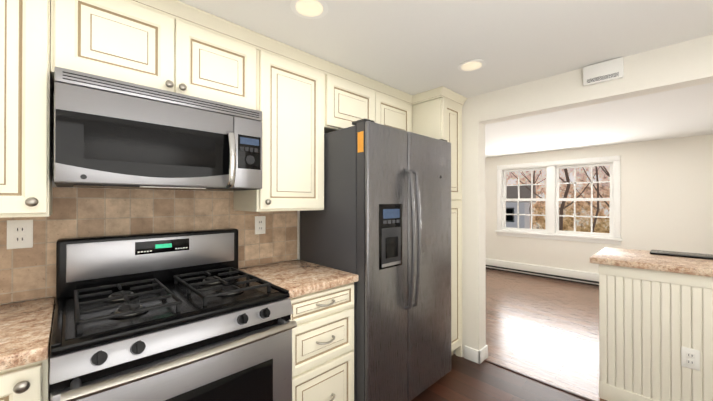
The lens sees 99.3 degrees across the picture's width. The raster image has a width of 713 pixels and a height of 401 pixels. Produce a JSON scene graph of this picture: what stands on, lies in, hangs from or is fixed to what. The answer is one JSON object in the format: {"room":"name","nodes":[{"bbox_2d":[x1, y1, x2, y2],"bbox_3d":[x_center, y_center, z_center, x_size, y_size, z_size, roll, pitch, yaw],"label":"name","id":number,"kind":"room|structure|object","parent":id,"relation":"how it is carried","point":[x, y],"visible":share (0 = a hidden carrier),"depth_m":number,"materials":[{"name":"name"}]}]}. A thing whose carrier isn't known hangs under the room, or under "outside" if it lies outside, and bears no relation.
{"room":"kitchen","nodes":[
{"label":"kitchen","id":0,"kind":"room"},
{"bbox_2d":[0,93,299,304],"bbox_3d":[-1.147,0.229,1.557,4.400,2.200,0.120,0,0,-44],"label":"wall","id":1,"kind":"structure","parent":0,"point":[298,234],"depth_m":1.92,"materials":[{"name":"paint"}]},
{"bbox_2d":[0,0,55,217],"bbox_3d":[-1.364,-0.407,1.034,0.456,0.928,0.338,0,0,-44],"label":"upper cabinet","id":2,"kind":"object","parent":1,"relation":"attached to","point":[27,27],"depth_m":1.03,"materials":[{"name":"wood"}]},
{"bbox_2d":[0,187,296,303],"bbox_3d":[-1.516,0.335,1.115,3.016,0.785,0.011,0,0,-44],"label":"tile backsplash","id":3,"kind":"structure","parent":1,"relation":"attached to","point":[27,273],"depth_m":1.48,"materials":[{"name":"tile"}]},
{"bbox_2d":[7,220,32,248],"bbox_3d":[-1.374,0.138,1.238,0.072,0.116,0.008,0,0,-44],"label":"outlet","id":4,"kind":"object","parent":3,"relation":"attached to","point":[19,233],"visible":1,"depth_m":1.24,"materials":[{"name":"plastic"}]},
{"bbox_2d":[255,216,265,233],"bbox_3d":[-0.620,0.159,1.954,0.072,0.116,0.008,0,0,-44],"label":"outlet","id":5,"kind":"object","parent":3,"relation":"attached to","point":[260,224],"visible":1,"depth_m":1.95,"materials":[{"name":"plastic"}]},
{"bbox_2d":[56,0,263,115],"bbox_3d":[-0.917,-0.665,1.460,0.774,0.408,0.338,0,0,-44],"label":"upper cabinet","id":6,"kind":"object","parent":1,"relation":"attached to","point":[176,46],"depth_m":1.31,"materials":[{"name":"wood"}]},
{"bbox_2d":[54,67,261,190],"bbox_3d":[-0.873,-0.257,1.418,0.758,0.404,0.453,0,0,-44],"label":"microwave","id":7,"kind":"object","parent":6,"relation":"attached to","point":[113,133],"visible":1,"depth_m":1.22,"materials":[{"name":"silver metal"}]},
{"bbox_2d":[234,36,327,211],"bbox_3d":[-0.473,-0.404,1.881,0.448,0.928,0.338,0,0,-44],"label":"upper cabinet","id":8,"kind":"object","parent":1,"relation":"attached to","point":[303,102],"depth_m":1.75,"materials":[{"name":"wood"}]},
{"bbox_2d":[328,61,415,132],"bbox_3d":[0.025,-0.667,2.354,0.920,0.398,0.338,0,0,-44],"label":"upper cabinet","id":9,"kind":"object","parent":1,"relation":"attached to","point":[352,97],"depth_m":2.14,"materials":[{"name":"wood"}]},
{"bbox_2d":[178,0,712,157],"bbox_3d":[0.939,-0.919,2.081,8.140,0.100,5.440,0,0,-44],"label":"ceiling","id":10,"kind":"structure","parent":0,"point":[412,47],"depth_m":1.69,"materials":[{"name":"paint"}]},
{"bbox_2d":[290,0,327,18],"bbox_3d":[-0.211,-0.868,1.360,0.170,0.010,0.170,0,0,-44],"label":"recessed light","id":11,"kind":"object","parent":10,"relation":"in","point":[311,9],"visible":1,"depth_m":1.36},
{"bbox_2d":[458,59,485,71],"bbox_3d":[0.738,-0.866,1.944,0.170,0.010,0.170,0,0,-44],"label":"recessed light","id":12,"kind":"object","parent":10,"relation":"in","point":[471,65],"visible":1,"depth_m":1.93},
{"bbox_2d":[454,95,485,356],"bbox_3d":[0.202,0.237,3.426,0.130,2.200,2.465,0,0,-44],"label":"wall","id":13,"kind":"structure","parent":0,"point":[473,249],"depth_m":2.54,"materials":[{"name":"paint"}]},
{"bbox_2d":[464,345,487,363],"bbox_3d":[1.014,1.281,2.567,0.158,0.105,0.134,0,0,-44],"label":"baseboard","id":14,"kind":"structure","parent":13,"relation":"attached to","point":[480,356],"depth_m":2.52,"materials":[{"name":"white wood"}]},
{"bbox_2d":[411,268,606,400],"bbox_3d":[0.939,1.368,2.071,8.140,0.086,5.440,0,0,-44],"label":"floor","id":15,"kind":"structure","parent":0,"point":[544,329],"depth_m":2.73,"materials":[{"name":"brown wood"}]},
{"bbox_2d":[0,321,52,400],"bbox_3d":[-1.264,0.889,0.929,0.464,0.876,0.617,0,0,-44],"label":"base cabinet","id":16,"kind":"object","parent":15,"relation":"on","point":[30,383],"depth_m":0.84,"materials":[{"name":"wood"}]},
{"bbox_2d":[0,297,54,372],"bbox_3d":[-1.593,0.429,0.600,1.400,0.038,0.623,0,0,-44],"label":"countertop","id":17,"kind":"structure","parent":16,"relation":"on","point":[25,326],"depth_m":0.94,"materials":[{"name":"beige stone"}]},
{"bbox_2d":[49,228,296,400],"bbox_3d":[-0.756,0.746,1.290,0.758,1.165,0.742,0,0,-44],"label":"range","id":18,"kind":"object","parent":15,"relation":"on","point":[196,315],"visible":1,"depth_m":1.18,"materials":[{"name":"silver metal"}]},
{"bbox_2d":[238,259,358,400],"bbox_3d":[-0.362,0.873,1.760,0.453,0.915,0.656,0,0,-44],"label":"base cabinet","id":19,"kind":"object","parent":15,"relation":"on","point":[321,297],"visible":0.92,"depth_m":1.57,"materials":[{"name":"wood"}]},
{"bbox_2d":[300,118,450,400],"bbox_3d":[0.183,0.438,2.182,0.906,1.788,0.744,0,0,-44],"label":"refrigerator","id":20,"kind":"object","parent":15,"relation":"on","point":[380,224],"visible":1,"depth_m":1.84,"materials":[{"name":"silver metal"}]},
{"bbox_2d":[412,98,461,356],"bbox_3d":[0.591,0.267,2.674,0.338,2.134,0.647,0,0,-44],"label":"pantry cabinet","id":21,"kind":"object","parent":15,"relation":"on","point":[439,118],"visible":0.12,"depth_m":2.48,"materials":[{"name":"wood"}]},
{"bbox_2d":[595,263,712,400],"bbox_3d":[2.562,0.876,1.514,0.598,0.905,2.053,0,0,-44],"label":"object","id":22,"kind":"object","parent":15,"relation":"on","point":[655,310],"depth_m":1.86,"materials":[{"name":"wood"}]},
{"bbox_2d":[590,247,712,278],"bbox_3d":[2.549,0.402,1.531,0.674,0.040,2.094,0,0,-44],"label":"countertop","id":23,"kind":"structure","parent":22,"relation":"on","point":[674,262],"depth_m":1.95,"materials":[{"name":"beige stone"}]},
{"bbox_2d":[681,346,699,370],"bbox_3d":[1.923,0.910,1.746,0.008,0.116,0.072,0,0,-44],"label":"outlet","id":24,"kind":"object","parent":22,"relation":"attached to","point":[690,357],"visible":1,"depth_m":1.74,"materials":[{"name":"plastic"}]},
{"bbox_2d":[478,34,712,124],"bbox_3d":[2.033,-0.761,1.502,0.130,0.220,2.855,0,0,-44],"label":"lintel","id":25,"kind":"object","parent":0,"point":[688,63],"visible":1,"depth_m":1.89,"materials":[{"name":"paint"}]},
{"bbox_2d":[583,57,623,85],"bbox_3d":[1.542,-0.803,1.898,0.036,0.118,0.195,0,0,-44],"label":"vent box","id":26,"kind":"object","parent":25,"relation":"attached to","point":[609,70],"visible":0.98,"depth_m":1.88,"materials":[{"name":"white plastic"}]},
{"bbox_2d":[485,134,712,272],"bbox_3d":[3.847,0.243,4.837,0.120,2.200,5.200,0,0,-44],"label":"wall","id":27,"kind":"structure","parent":0,"point":[666,192],"depth_m":4.40,"materials":[{"name":"paint"}]},
{"bbox_2d":[486,258,598,285],"bbox_3d":[3.714,1.245,4.844,0.058,0.195,4.800,0,0,-44],"label":"baseboard heater","id":28,"kind":"object","parent":27,"relation":"attached to","point":[581,277],"visible":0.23,"depth_m":5.26,"materials":[{"name":"white metal"}]},
{"bbox_2d":[495,155,621,244],"bbox_3d":[3.396,-0.003,5.272,0.174,1.355,1.860,0,0,-44],"label":"dining room window","id":29,"kind":"structure","parent":27,"relation":"in","point":[551,230],"depth_m":5.21,"materials":[{"name":"white wood"}]},
{"label":"outside","id":30,"kind":"structure","parent":0,"visible":0},
{"bbox_2d":[507,166,609,232],"bbox_3d":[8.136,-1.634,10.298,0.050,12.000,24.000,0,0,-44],"label":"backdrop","id":31,"kind":"structure","parent":30,"point":[583,224],"depth_m":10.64,"materials":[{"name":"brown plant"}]},
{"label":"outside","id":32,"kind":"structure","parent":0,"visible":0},
{"bbox_2d":[506,184,535,228],"bbox_3d":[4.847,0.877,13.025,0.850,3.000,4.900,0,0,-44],"label":"house","id":33,"kind":"structure","parent":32,"point":[511,208],"depth_m":11.49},
{"bbox_2d":[511,166,609,231],"bbox_3d":[6.573,-1.090,8.039,1.926,6.906,5.808,0,0,-44],"label":"tree","id":34,"kind":"object","parent":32,"point":[562,207],"visible":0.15,"depth_m":8.68,"materials":[{"name":"brown plant"}]}
]}

